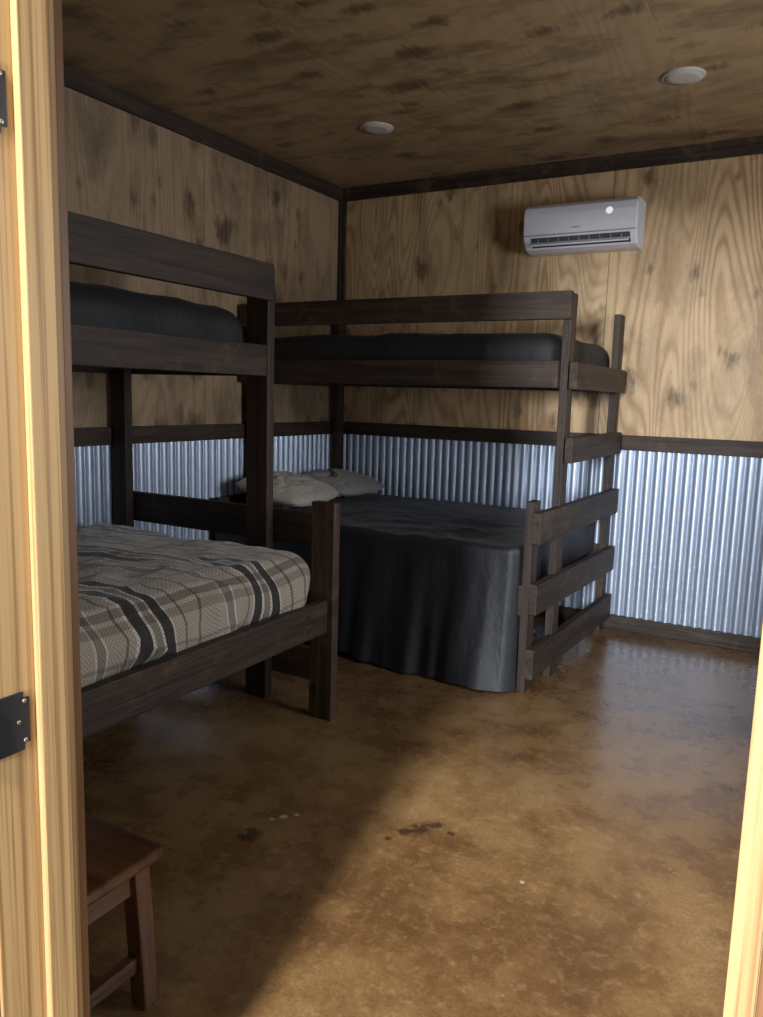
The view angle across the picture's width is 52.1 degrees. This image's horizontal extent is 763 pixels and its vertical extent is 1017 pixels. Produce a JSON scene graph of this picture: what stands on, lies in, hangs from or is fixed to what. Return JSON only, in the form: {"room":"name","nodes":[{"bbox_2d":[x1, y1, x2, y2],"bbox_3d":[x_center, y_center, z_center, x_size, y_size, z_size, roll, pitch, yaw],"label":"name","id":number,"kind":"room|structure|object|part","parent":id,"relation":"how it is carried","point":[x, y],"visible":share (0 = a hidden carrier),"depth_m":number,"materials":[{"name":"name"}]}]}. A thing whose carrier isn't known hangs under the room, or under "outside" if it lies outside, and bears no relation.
{"room":"dormitory","nodes":[
{"label":"dormitory","id":0,"kind":"room"},
{"bbox_2d":[64,86,338,427],"bbox_3d":[-1.357,-0.596,3.733,0.100,2.700,4.050,6,9,29],"label":"wall","id":1,"kind":"structure","parent":0,"point":[124,168],"depth_m":4.13,"materials":[{"name":"brown wood"}]},
{"bbox_2d":[74,434,331,539],"bbox_3d":[-1.302,0.172,3.851,0.017,0.990,3.860,6,9,29],"label":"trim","id":2,"kind":"structure","parent":1,"relation":"attached to","point":[202,469],"depth_m":4.19,"materials":[{"name":"metal"}]},
{"bbox_2d":[63,63,342,201],"bbox_3d":[-1.236,-1.891,3.572,0.020,0.085,3.920,6,9,29],"label":"trim","id":3,"kind":"structure","parent":1,"relation":"attached to","point":[79,81],"depth_m":3.98,"materials":[{"name":"brown wood"}]},
{"bbox_2d":[74,421,332,446],"bbox_3d":[-1.275,-0.354,3.792,0.030,0.086,3.920,6,9,29],"label":"trim","id":4,"kind":"structure","parent":1,"relation":"attached to","point":[85,436],"depth_m":4.18,"materials":[{"name":"brown wood"}]},
{"bbox_2d":[337,201,342,299],"bbox_3d":[-0.290,-1.343,5.350,0.020,1.454,0.040,6,9,29],"label":"trim","id":5,"kind":"structure","parent":1,"relation":"attached to","point":[340,210],"depth_m":5.28,"materials":[{"name":"brown wood"}]},
{"bbox_2d":[62,0,762,187],"bbox_3d":[0.591,-1.779,2.509,4.450,0.100,4.150,6,9,29],"label":"ceiling","id":6,"kind":"structure","parent":0,"point":[462,86],"depth_m":3.33,"materials":[{"name":"brown wood"}]},
{"bbox_2d":[360,122,392,134],"bbox_3d":[-0.026,-1.958,4.024,0.175,0.014,0.175,6,9,29],"label":"recessed light","id":7,"kind":"object","parent":6,"relation":"in","point":[373,128],"visible":1,"depth_m":4.00,"materials":[{"name":"white plastic"}]},
{"bbox_2d":[661,66,705,85],"bbox_3d":[1.268,-1.814,3.280,0.178,0.014,0.178,6,9,29],"label":"recessed light","id":8,"kind":"object","parent":6,"relation":"in","point":[681,76],"visible":1,"depth_m":3.26,"materials":[{"name":"white plastic"}]},
{"bbox_2d":[83,616,758,1016],"bbox_3d":[0.512,0.991,2.910,4.450,0.100,4.150,6,9,29],"label":"floor","id":9,"kind":"structure","parent":0,"point":[568,845],"depth_m":2.38,"materials":[{"name":"concrete"}]},
{"bbox_2d":[85,813,163,1010],"bbox_3d":[-0.684,0.907,1.652,0.305,0.360,0.312,6,9,29],"label":"wooden stool","id":10,"kind":"object","parent":9,"relation":"on","point":[119,860],"visible":0.35,"depth_m":1.66,"materials":[{"name":"brown wood"}]},
{"bbox_3d":[-0.679,0.743,1.628,0.305,0.028,0.312,6,9,29],"label":"seat","id":11,"kind":"part","parent":10,"relation":"part of","materials":[{"name":"brown wood"}]},
{"bbox_3d":[-0.522,0.920,1.692,0.056,0.332,0.052,6,9,29],"label":"leg","id":12,"kind":"part","parent":10,"relation":"part of","materials":[{"name":"brown wood"}]},
{"bbox_2d":[68,211,339,739],"bbox_3d":[-1.183,-0.007,2.680,1.332,1.845,1.940,6,9,29],"label":"bunk bed","id":13,"kind":"object","parent":9,"relation":"on","point":[274,643],"visible":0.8,"depth_m":3.04,"materials":[{"name":"brown wood"}]},
{"bbox_3d":[-1.735,-0.604,2.924,0.021,0.125,1.865,6,9,29],"label":"rail","id":14,"kind":"part","parent":13,"relation":"part of","materials":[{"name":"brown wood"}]},
{"bbox_3d":[-1.249,-0.018,3.776,0.095,1.550,0.045,6,9,29],"label":"post","id":15,"kind":"part","parent":13,"relation":"part of","materials":[{"name":"brown wood"}]},
{"bbox_2d":[70,281,242,341],"bbox_3d":[-1.339,-0.659,2.672,0.875,0.263,1.738,6,9,29],"label":"mattress","id":16,"kind":"object","parent":13,"relation":"on","point":[99,305],"visible":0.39,"depth_m":2.74,"materials":[{"name":"black fabric"}]},
{"bbox_3d":[-0.930,-0.515,2.470,0.038,0.125,1.768,6,9,29],"label":"rail","id":17,"kind":"part","parent":13,"relation":"part of","materials":[{"name":"brown wood"}]},
{"bbox_3d":[-0.901,-0.815,2.381,0.037,0.145,1.810,6,9,29],"label":"guard rail","id":18,"kind":"part","parent":13,"relation":"part of","materials":[{"name":"brown wood"}]},
{"bbox_2d":[77,523,309,687],"bbox_3d":[-1.212,0.338,2.709,1.273,0.342,1.724,6,9,29],"label":"comforter","id":19,"kind":"object","parent":13,"relation":"on","point":[146,596],"visible":0.73,"depth_m":2.65,"materials":[{"name":"fabric"}]},
{"bbox_3d":[-0.665,0.530,2.425,0.038,0.135,1.724,6,9,29],"label":"rail","id":20,"kind":"part","parent":13,"relation":"part of","materials":[{"name":"brown wood"}]},
{"bbox_3d":[-0.523,-0.079,3.347,0.113,1.835,0.045,6,9,29],"label":"post","id":21,"kind":"part","parent":13,"relation":"part of","materials":[{"name":"brown wood"}]},
{"bbox_3d":[-0.235,0.421,3.192,0.110,0.905,0.045,6,9,29],"label":"leg","id":22,"kind":"part","parent":13,"relation":"part of","materials":[{"name":"brown wood"}]},
{"bbox_2d":[209,290,625,692],"bbox_3d":[0.213,-0.212,4.445,1.979,1.825,1.328,6,9,29],"label":"bunk bed","id":23,"kind":"object","parent":9,"relation":"on","point":[550,524],"visible":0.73,"depth_m":3.85,"materials":[{"name":"brown wood"}]},
{"bbox_3d":[-0.912,0.302,4.461,0.038,0.740,0.088,6,9,29],"label":"leg","id":24,"kind":"part","parent":23,"relation":"part of","materials":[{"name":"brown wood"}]},
{"bbox_3d":[-0.760,-0.264,4.621,0.038,1.822,0.090,6,9,29],"label":"post","id":25,"kind":"part","parent":23,"relation":"part of","materials":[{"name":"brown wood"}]},
{"bbox_3d":[-0.304,-0.362,5.406,0.038,1.816,0.085,6,9,29],"label":"post","id":26,"kind":"part","parent":23,"relation":"part of","materials":[{"name":"brown wood"}]},
{"bbox_3d":[0.004,-0.706,4.046,1.870,0.125,0.037,6,9,29],"label":"rail","id":27,"kind":"part","parent":23,"relation":"part of","materials":[{"name":"brown wood"}]},
{"bbox_3d":[0.032,-1.011,3.991,1.915,0.125,0.037,6,9,29],"label":"guard rail","id":28,"kind":"part","parent":23,"relation":"part of","materials":[{"name":"brown wood"}]},
{"bbox_2d":[274,333,607,376],"bbox_3d":[0.285,-0.862,4.466,1.811,0.238,0.992,6,9,29],"label":"mattress","id":29,"kind":"object","parent":23,"relation":"on","point":[389,346],"visible":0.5,"depth_m":3.97,"materials":[{"name":"black fabric"}]},
{"bbox_3d":[0.522,-0.826,4.938,1.870,0.135,0.036,6,9,29],"label":"rail","id":30,"kind":"part","parent":23,"relation":"part of","materials":[{"name":"brown wood"}]},
{"bbox_3d":[-0.131,0.332,3.988,1.784,0.140,0.037,6,9,29],"label":"rail","id":31,"kind":"part","parent":23,"relation":"part of","materials":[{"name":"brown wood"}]},
{"bbox_3d":[0.669,0.404,3.557,0.038,0.885,0.088,6,9,29],"label":"leg","id":32,"kind":"part","parent":23,"relation":"part of","materials":[{"name":"brown wood"}]},
{"bbox_3d":[0.847,-0.087,3.711,0.038,1.822,0.090,6,9,29],"label":"post","id":33,"kind":"part","parent":23,"relation":"part of","materials":[{"name":"brown wood"}]},
{"bbox_3d":[0.517,0.193,5.072,1.816,0.140,0.036,6,9,29],"label":"rail","id":34,"kind":"part","parent":23,"relation":"part of","materials":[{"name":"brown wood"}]},
{"bbox_3d":[1.307,-0.184,4.494,0.038,1.816,0.085,6,9,29],"label":"post","id":35,"kind":"part","parent":23,"relation":"part of","materials":[{"name":"brown wood"}]},
{"bbox_2d":[344,154,762,441],"bbox_3d":[1.562,-0.617,4.450,4.450,2.700,0.100,6,9,29],"label":"wall","id":36,"kind":"structure","parent":0,"point":[690,301],"depth_m":4.46,"materials":[{"name":"brown wood"}]},
{"bbox_2d":[341,201,346,299],"bbox_3d":[-0.266,-1.342,5.348,0.025,1.454,0.020,6,9,29],"label":"trim","id":37,"kind":"structure","parent":36,"relation":"attached to","point":[344,217],"depth_m":5.28,"materials":[{"name":"brown wood"}]},
{"bbox_2d":[343,434,762,637],"bbox_3d":[1.521,0.158,4.499,4.220,0.990,0.017,6,9,29],"label":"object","id":38,"kind":"structure","parent":36,"relation":"attached to","point":[686,531],"depth_m":4.49,"materials":[{"name":"metal"}]},
{"bbox_2d":[343,136,762,201],"bbox_3d":[1.577,-1.903,4.206,4.230,0.085,0.020,6,9,29],"label":"trim","id":39,"kind":"structure","parent":36,"relation":"attached to","point":[751,145],"depth_m":4.49,"materials":[{"name":"brown wood"}]},
{"bbox_2d":[343,421,762,457],"bbox_3d":[1.534,-0.365,4.420,4.220,0.086,0.035,6,9,29],"label":"trim","id":40,"kind":"structure","parent":36,"relation":"attached to","point":[737,448],"depth_m":4.73,"materials":[{"name":"brown wood"}]},
{"bbox_2d":[523,196,646,256],"bbox_3d":[1.134,-1.586,4.392,0.636,0.260,0.213,6,9,29],"label":"air conditioner","id":41,"kind":"object","parent":36,"relation":"attached to","point":[616,224],"visible":1,"depth_m":4.31,"materials":[{"name":"white plastic"}]},
{"bbox_3d":[1.087,-1.602,4.307,0.624,0.137,0.010,6,9,29],"label":"panel","id":42,"kind":"part","parent":41,"relation":"part of","materials":[{"name":"white plastic"}]},
{"bbox_2d":[531,231,630,247],"bbox_3d":[1.102,-1.491,4.339,0.551,0.046,0.048,6,9,29],"label":"air vent","id":43,"kind":"object","parent":41,"relation":"attached to","point":[569,239],"depth_m":4.33,"materials":[{"name":"white plastic"}]},
{"bbox_2d":[606,206,612,213],"bbox_3d":[1.230,-1.613,4.215,0.038,0.038,0.003,6,9,29],"label":"indicator light","id":44,"kind":"object","parent":41,"relation":"attached to","point":[609,209],"depth_m":4.21,"materials":[{"name":"white plastic"}]},
{"bbox_2d":[536,606,760,653],"bbox_3d":[1.504,0.685,4.572,4.220,0.085,0.035,6,9,29],"label":"baseboard","id":45,"kind":"structure","parent":36,"relation":"attached to","point":[740,642],"depth_m":4.45,"materials":[{"name":"brown wood"}]},
{"bbox_2d":[754,937,762,1016],"bbox_3d":[-0.451,-0.172,0.981,4.250,2.700,0.130,6,9,29],"label":"wall","id":46,"kind":"structure","parent":0,"point":[762,937],"depth_m":0.55,"materials":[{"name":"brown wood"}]},
{"bbox_2d":[0,69,7,132],"bbox_3d":[-0.460,-0.481,0.896,0.012,0.084,0.066,6,9,29],"label":"door hinge","id":47,"kind":"object","parent":46,"relation":"attached to","point":[3,100],"visible":1,"depth_m":0.92,"materials":[{"name":"black metal"}]},
{"bbox_2d":[0,691,30,759],"bbox_3d":[-0.482,0.282,1.007,0.012,0.084,0.066,6,9,29],"label":"door hinge","id":48,"kind":"object","parent":46,"relation":"attached to","point":[15,727],"visible":1,"depth_m":1.02,"materials":[{"name":"black metal"}]},
{"bbox_2d":[0,0,82,1016],"bbox_3d":[-0.469,0.144,1.031,0.020,2.060,0.127,6,9,29],"label":"trim","id":49,"kind":"structure","parent":46,"relation":"attached to","point":[23,993],"depth_m":1.02,"materials":[{"name":"yellow wood"}]},
{"bbox_2d":[10,0,77,1016],"bbox_3d":[-0.444,0.143,1.042,0.013,2.060,0.043,6,9,29],"label":"trim","id":50,"kind":"structure","parent":46,"relation":"attached to","point":[28,18],"depth_m":1.01,"materials":[{"name":"yellow wood"}]},
{"bbox_2d":[53,0,89,1016],"bbox_3d":[-0.468,0.092,1.107,0.097,2.140,0.014,6,9,29],"label":"trim","id":51,"kind":"structure","parent":46,"relation":"attached to","point":[57,4],"depth_m":1.06,"materials":[{"name":"brown wood"}]},
{"bbox_2d":[723,623,762,1016],"bbox_3d":[0.292,0.228,0.598,0.020,2.060,0.125,6,9,29],"label":"trim","id":52,"kind":"structure","parent":46,"relation":"attached to","point":[747,921],"depth_m":0.55,"materials":[{"name":"yellow wood"}]},
{"bbox_2d":[755,949,762,1016],"bbox_3d":[0.311,0.192,0.500,0.099,2.160,0.018,6,9,29],"label":"trim","id":53,"kind":"structure","parent":46,"relation":"attached to","point":[759,1006],"depth_m":0.54,"materials":[{"name":"brown wood"}]},
{"bbox_3d":[0.164,0.158,4.538,1.710,0.218,1.195,6,9,29],"label":"mattress","id":54,"kind":"object","parent":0,"visible":0},
{"bbox_2d":[217,493,593,691],"bbox_3d":[0.144,0.354,4.476,1.774,0.672,1.363,6,9,29],"label":"bedspread","id":55,"kind":"object","parent":54,"relation":"on","point":[428,587],"visible":0.62,"depth_m":3.78,"materials":[{"name":"black fabric"}]},
{"bbox_2d":[235,471,339,508],"bbox_3d":[-0.533,-0.110,4.509,0.443,0.193,0.581,6,9,26],"label":"pillow","id":56,"kind":"object","parent":55,"relation":"on","point":[290,489],"visible":0.7,"depth_m":4.36,"materials":[{"name":"fabric"}]},
{"bbox_2d":[301,468,384,496],"bbox_3d":[-0.259,-0.169,5.064,0.415,0.167,0.521,7,10,33],"label":"pillow","id":57,"kind":"object","parent":55,"relation":"on","point":[348,483],"visible":0.77,"depth_m":4.96,"materials":[{"name":"grey fabric"}]}
]}

